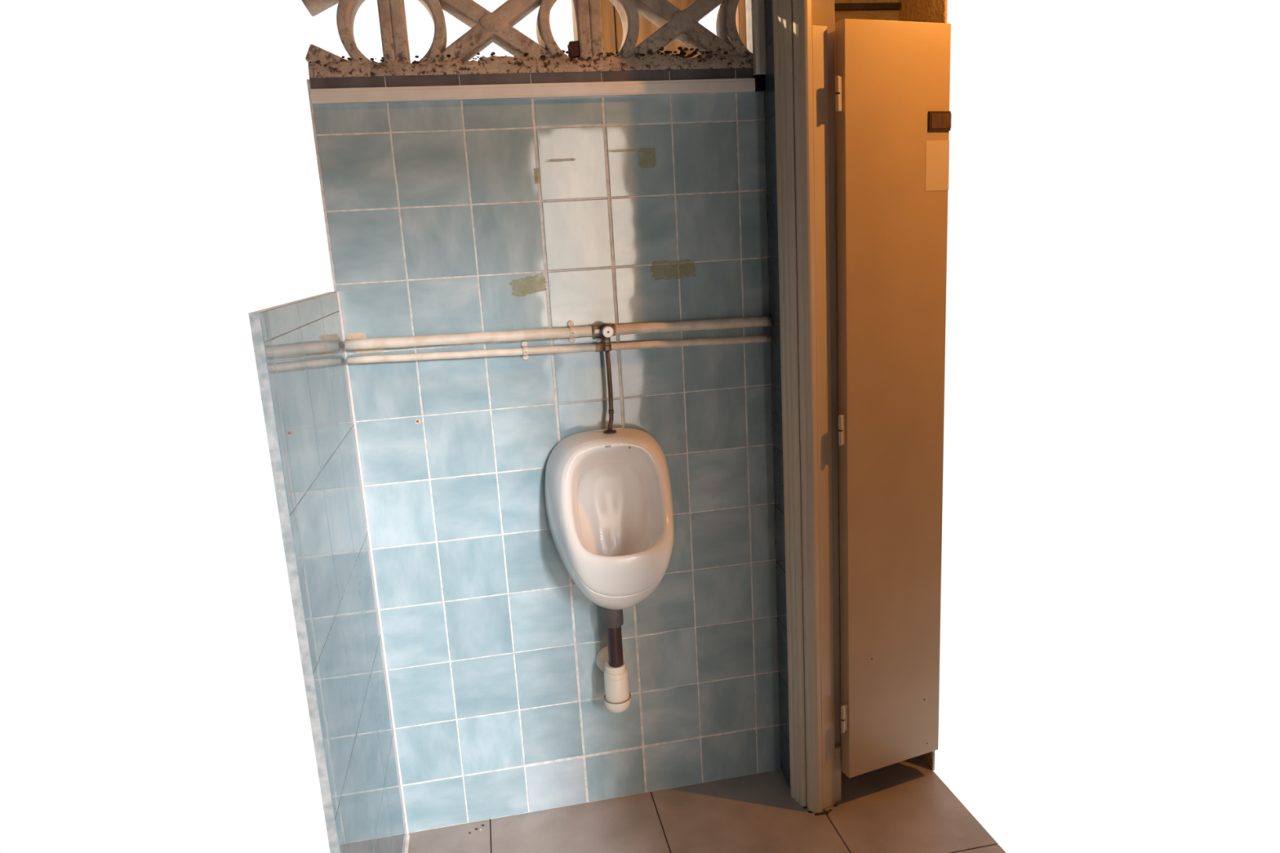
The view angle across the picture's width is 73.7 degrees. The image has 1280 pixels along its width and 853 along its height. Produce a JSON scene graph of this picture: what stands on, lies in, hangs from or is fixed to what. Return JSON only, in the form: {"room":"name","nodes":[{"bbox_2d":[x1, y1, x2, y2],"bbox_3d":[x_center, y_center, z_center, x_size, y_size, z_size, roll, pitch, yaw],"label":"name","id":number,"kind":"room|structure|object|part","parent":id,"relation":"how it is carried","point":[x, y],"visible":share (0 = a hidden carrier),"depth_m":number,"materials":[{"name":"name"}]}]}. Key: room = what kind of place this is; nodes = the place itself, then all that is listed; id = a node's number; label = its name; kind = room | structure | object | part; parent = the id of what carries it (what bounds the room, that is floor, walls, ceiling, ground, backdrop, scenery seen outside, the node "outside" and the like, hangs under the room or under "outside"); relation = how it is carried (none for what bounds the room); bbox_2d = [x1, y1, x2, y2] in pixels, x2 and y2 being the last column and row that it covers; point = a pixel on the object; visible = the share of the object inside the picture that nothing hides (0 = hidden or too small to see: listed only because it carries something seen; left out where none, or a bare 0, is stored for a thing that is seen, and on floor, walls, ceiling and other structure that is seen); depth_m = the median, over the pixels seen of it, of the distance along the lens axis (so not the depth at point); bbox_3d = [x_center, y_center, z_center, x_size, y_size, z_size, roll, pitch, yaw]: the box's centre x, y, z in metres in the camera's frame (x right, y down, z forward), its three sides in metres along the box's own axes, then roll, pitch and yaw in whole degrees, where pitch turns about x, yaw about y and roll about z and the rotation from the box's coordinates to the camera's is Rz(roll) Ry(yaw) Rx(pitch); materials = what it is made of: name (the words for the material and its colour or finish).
{"room":"public restroom","nodes":[
{"label":"public restroom","id":0,"kind":"room"},
{"bbox_2d":[248,291,406,852],"bbox_3d":[-0.559,0.428,1.650,0.015,1.335,0.690,-5,12,-10],"label":"wall","id":1,"kind":"structure","parent":0,"point":[299,350],"depth_m":1.50,"materials":[{"name":"blue tile"}]},
{"bbox_2d":[336,291,408,834],"bbox_3d":[-0.614,0.360,1.981,0.006,1.335,0.006,-5,12,-10],"label":"trim","id":2,"kind":"structure","parent":1,"relation":"attached to","point":[337,292],"depth_m":1.97,"materials":[{"name":"white plastic"}]},
{"bbox_2d":[404,833,409,852],"bbox_3d":[-0.516,1.069,1.820,0.007,0.007,0.612,-5,12,-10],"label":"trim","id":3,"kind":"structure","parent":1,"relation":"attached to","point":[406,845],"depth_m":2.08,"materials":[{"name":"white plastic"}]},
{"bbox_2d":[306,67,781,833],"bbox_3d":[-0.109,0.087,2.079,1.091,1.770,0.100,-5,12,-10],"label":"wall","id":4,"kind":"structure","parent":0,"point":[477,215],"depth_m":1.99,"materials":[{"name":"blue tile"}]},
{"bbox_2d":[346,332,366,339],"bbox_3d":[-0.620,-0.190,1.871,0.044,0.033,0.001,-5,12,-10],"label":"tape","id":5,"kind":"object","parent":4,"relation":"attached to","point":[350,335],"visible":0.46,"depth_m":1.87,"materials":[{"name":"beige paper"}]},
{"bbox_2d":[353,348,385,354],"bbox_3d":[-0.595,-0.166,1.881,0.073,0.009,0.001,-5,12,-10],"label":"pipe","id":6,"kind":"object","parent":4,"relation":"attached to","point":[363,351],"visible":0.93,"depth_m":1.88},
{"bbox_2d":[414,418,420,423],"bbox_3d":[-0.502,-0.011,1.930,0.012,0.012,0.002,-5,12,-10],"label":"plug","id":7,"kind":"object","parent":4,"relation":"attached to","point":[417,420],"visible":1,"depth_m":1.93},
{"bbox_2d":[520,340,528,359],"bbox_3d":[-0.259,-0.170,1.930,0.015,0.044,0.032,-5,12,-10],"label":"clip","id":8,"kind":"object","parent":4,"relation":"attached to","point":[524,344],"visible":1,"depth_m":1.94,"materials":[{"name":"beige paint"}]},
{"bbox_2d":[302,0,753,77],"bbox_3d":[-0.210,-0.978,1.850,1.014,0.426,0.110,-5,12,-10],"label":"lattice screen","id":9,"kind":"object","parent":4,"relation":"in","point":[726,49],"depth_m":1.84,"materials":[{"name":"concrete"}]},
{"bbox_2d":[567,40,579,57],"bbox_3d":[-0.143,-0.829,1.883,0.030,0.035,0.044,-5,12,-10],"label":"fragment","id":10,"kind":"object","parent":9,"relation":"on","point":[573,46],"visible":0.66,"depth_m":1.86,"materials":[{"name":"brown wood"}]},
{"bbox_2d":[309,78,755,104],"bbox_3d":[-0.209,-0.722,1.836,0.950,0.028,0.018,-5,12,-10],"label":"ledge","id":11,"kind":"object","parent":4,"relation":"attached to","point":[589,89],"visible":1,"depth_m":1.82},
{"bbox_2d":[344,315,771,351],"bbox_3d":[-0.165,-0.212,1.934,0.962,0.041,0.027,-5,12,-10],"label":"pipe","id":12,"kind":"object","parent":4,"relation":"attached to","point":[751,322],"visible":0.92,"depth_m":1.92,"materials":[{"name":"beige paint"}]},
{"bbox_2d":[594,324,613,351],"bbox_3d":[-0.080,-0.198,1.916,0.042,0.060,0.056,-5,12,-10],"label":"valve","id":13,"kind":"object","parent":12,"relation":"attached to","point":[605,331],"visible":1,"depth_m":1.92,"materials":[{"name":"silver metal"}]},
{"bbox_2d":[604,351,613,431],"bbox_3d":[-0.070,-0.071,1.949,0.018,0.210,0.013,-5,12,-10],"label":"pipe","id":14,"kind":"object","parent":13,"relation":"attached to","point":[611,411],"visible":0.91,"depth_m":1.95,"materials":[{"name":"brown metal"}]},
{"bbox_2d":[346,335,771,364],"bbox_3d":[-0.164,-0.176,1.944,0.962,0.042,0.020,-5,12,-10],"label":"pipe","id":15,"kind":"object","parent":4,"relation":"attached to","point":[596,347],"visible":0.93,"depth_m":1.93,"materials":[{"name":"beige paint"}]},
{"bbox_2d":[567,320,574,342],"bbox_3d":[-0.155,-0.214,1.940,0.015,0.051,0.035,-5,12,-10],"label":"clip","id":16,"kind":"object","parent":4,"relation":"attached to","point":[570,323],"visible":0.98,"depth_m":1.95,"materials":[{"name":"beige paint"}]},
{"bbox_2d":[544,427,674,609],"bbox_3d":[-0.056,0.229,1.949,0.298,0.424,0.224,-5,12,-10],"label":"urinal","id":17,"kind":"object","parent":4,"relation":"attached to","point":[609,499],"visible":0.99,"depth_m":1.94,"materials":[{"name":"white ceramic"}]},
{"bbox_2d":[602,607,623,667],"bbox_3d":[-0.061,0.490,2.027,0.047,0.184,0.047,-5,12,-10],"label":"pipe","id":18,"kind":"object","parent":17,"relation":"attached to","point":[613,620],"visible":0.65,"depth_m":2.01,"materials":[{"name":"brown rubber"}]},
{"bbox_2d":[595,645,631,713],"bbox_3d":[-0.061,0.619,2.081,0.073,0.126,0.121,-5,12,-10],"label":"trap","id":19,"kind":"object","parent":18,"relation":"attached to","point":[617,697],"visible":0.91,"depth_m":2.03,"materials":[{"name":"beige plastic"}]},
{"bbox_2d":[408,742,1005,852],"bbox_3d":[0.354,1.174,1.252,4.000,0.060,2.310,-5,12,-10],"label":"floor","id":20,"kind":"structure","parent":0,"point":[904,806],"depth_m":2.10,"materials":[{"name":"beige tile"}]},
{"bbox_2d":[745,0,790,788],"bbox_3d":[0.354,-0.282,2.051,0.113,2.450,0.226,-5,12,-10],"label":"wall","id":21,"kind":"structure","parent":0,"point":[769,93],"depth_m":2.02,"materials":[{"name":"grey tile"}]},
{"bbox_2d":[751,0,765,91],"bbox_3d":[0.252,-1.063,1.852,0.024,0.633,0.021,-5,12,-10],"label":"pipe","id":22,"kind":"object","parent":21,"relation":"attached to","point":[757,6],"visible":1,"depth_m":1.89,"materials":[{"name":"grey metal"}]},
{"bbox_2d":[772,0,841,816],"bbox_3d":[0.383,-0.249,1.896,0.122,2.452,0.095,-5,12,-10],"label":"door frame","id":23,"kind":"structure","parent":21,"relation":"attached to","point":[803,30],"depth_m":1.91,"materials":[{"name":"grey paint"}]},
{"bbox_3d":[0.336,-0.250,1.907,0.034,2.450,0.056,-5,12,-10],"label":"casing","id":24,"kind":"part","parent":23,"relation":"part of","materials":[{"name":"grey paint"}]},
{"bbox_2d":[835,18,951,777],"bbox_3d":[0.576,-0.001,1.975,0.293,1.736,0.039,-8,13,-21],"label":"door","id":25,"kind":"structure","parent":23,"relation":"attached to","point":[892,77],"depth_m":1.94,"materials":[{"name":"beige paint"}]},
{"bbox_3d":[0.653,-0.666,1.862,0.058,0.041,0.004,-8,13,-21],"label":"latch plate","id":26,"kind":"part","parent":25,"relation":"part of","materials":[{"name":"brown wood"}]},
{"bbox_2d":[834,0,898,688],"bbox_3d":[0.525,-0.320,2.183,0.274,2.450,0.020,-5,12,-10],"label":"wall","id":27,"kind":"structure","parent":0,"point":[882,15],"depth_m":2.04,"materials":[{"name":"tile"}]},
{"bbox_2d":[834,2,901,10],"bbox_3d":[0.490,-0.994,2.023,0.270,0.013,0.012,-5,12,-10],"label":"trim","id":28,"kind":"structure","parent":27,"relation":"attached to","point":[862,6],"depth_m":2.03,"materials":[{"name":"brown wood"}]},
{"bbox_2d":[898,0,946,770],"bbox_3d":[0.682,-0.312,2.106,0.006,2.450,0.230,-5,12,-10],"label":"wall","id":29,"kind":"structure","parent":0,"point":[917,11],"depth_m":1.96,"materials":[{"name":"orange rough plaster"}]},
{"label":"outside","id":30,"kind":"structure","parent":0,"visible":0},
{"bbox_2d":[600,0,622,55],"bbox_3d":[-0.033,-0.385,2.280,0.070,2.600,0.040,-5,12,-10],"label":"timber post","id":31,"kind":"object","parent":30,"point":[612,28],"visible":0.02,"depth_m":2.13,"materials":[{"name":"brown wood"}]},
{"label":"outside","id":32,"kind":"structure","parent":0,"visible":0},
{"bbox_2d":[735,0,746,48],"bbox_3d":[0.332,-0.462,2.543,0.042,2.600,0.040,-5,12,-10],"label":"timber post","id":33,"kind":"object","parent":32,"point":[740,15],"visible":0.02,"depth_m":2.38,"materials":[{"name":"brown wood"}]},
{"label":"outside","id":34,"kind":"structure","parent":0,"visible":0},
{"bbox_2d":[666,0,698,22],"bbox_3d":[0.062,-1.169,2.338,0.206,0.224,0.022,-5,12,-10],"label":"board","id":35,"kind":"object","parent":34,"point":[682,5],"visible":0.02,"depth_m":2.34,"materials":[{"name":"brown wood"}]},
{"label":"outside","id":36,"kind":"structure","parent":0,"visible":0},
{"bbox_2d":[634,13,698,58],"bbox_3d":[0.063,-1.037,2.365,0.201,0.227,0.022,-5,12,-10],"label":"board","id":37,"kind":"object","parent":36,"point":[646,28],"visible":0.02,"depth_m":2.34,"materials":[{"name":"brown wood"}]}
]}

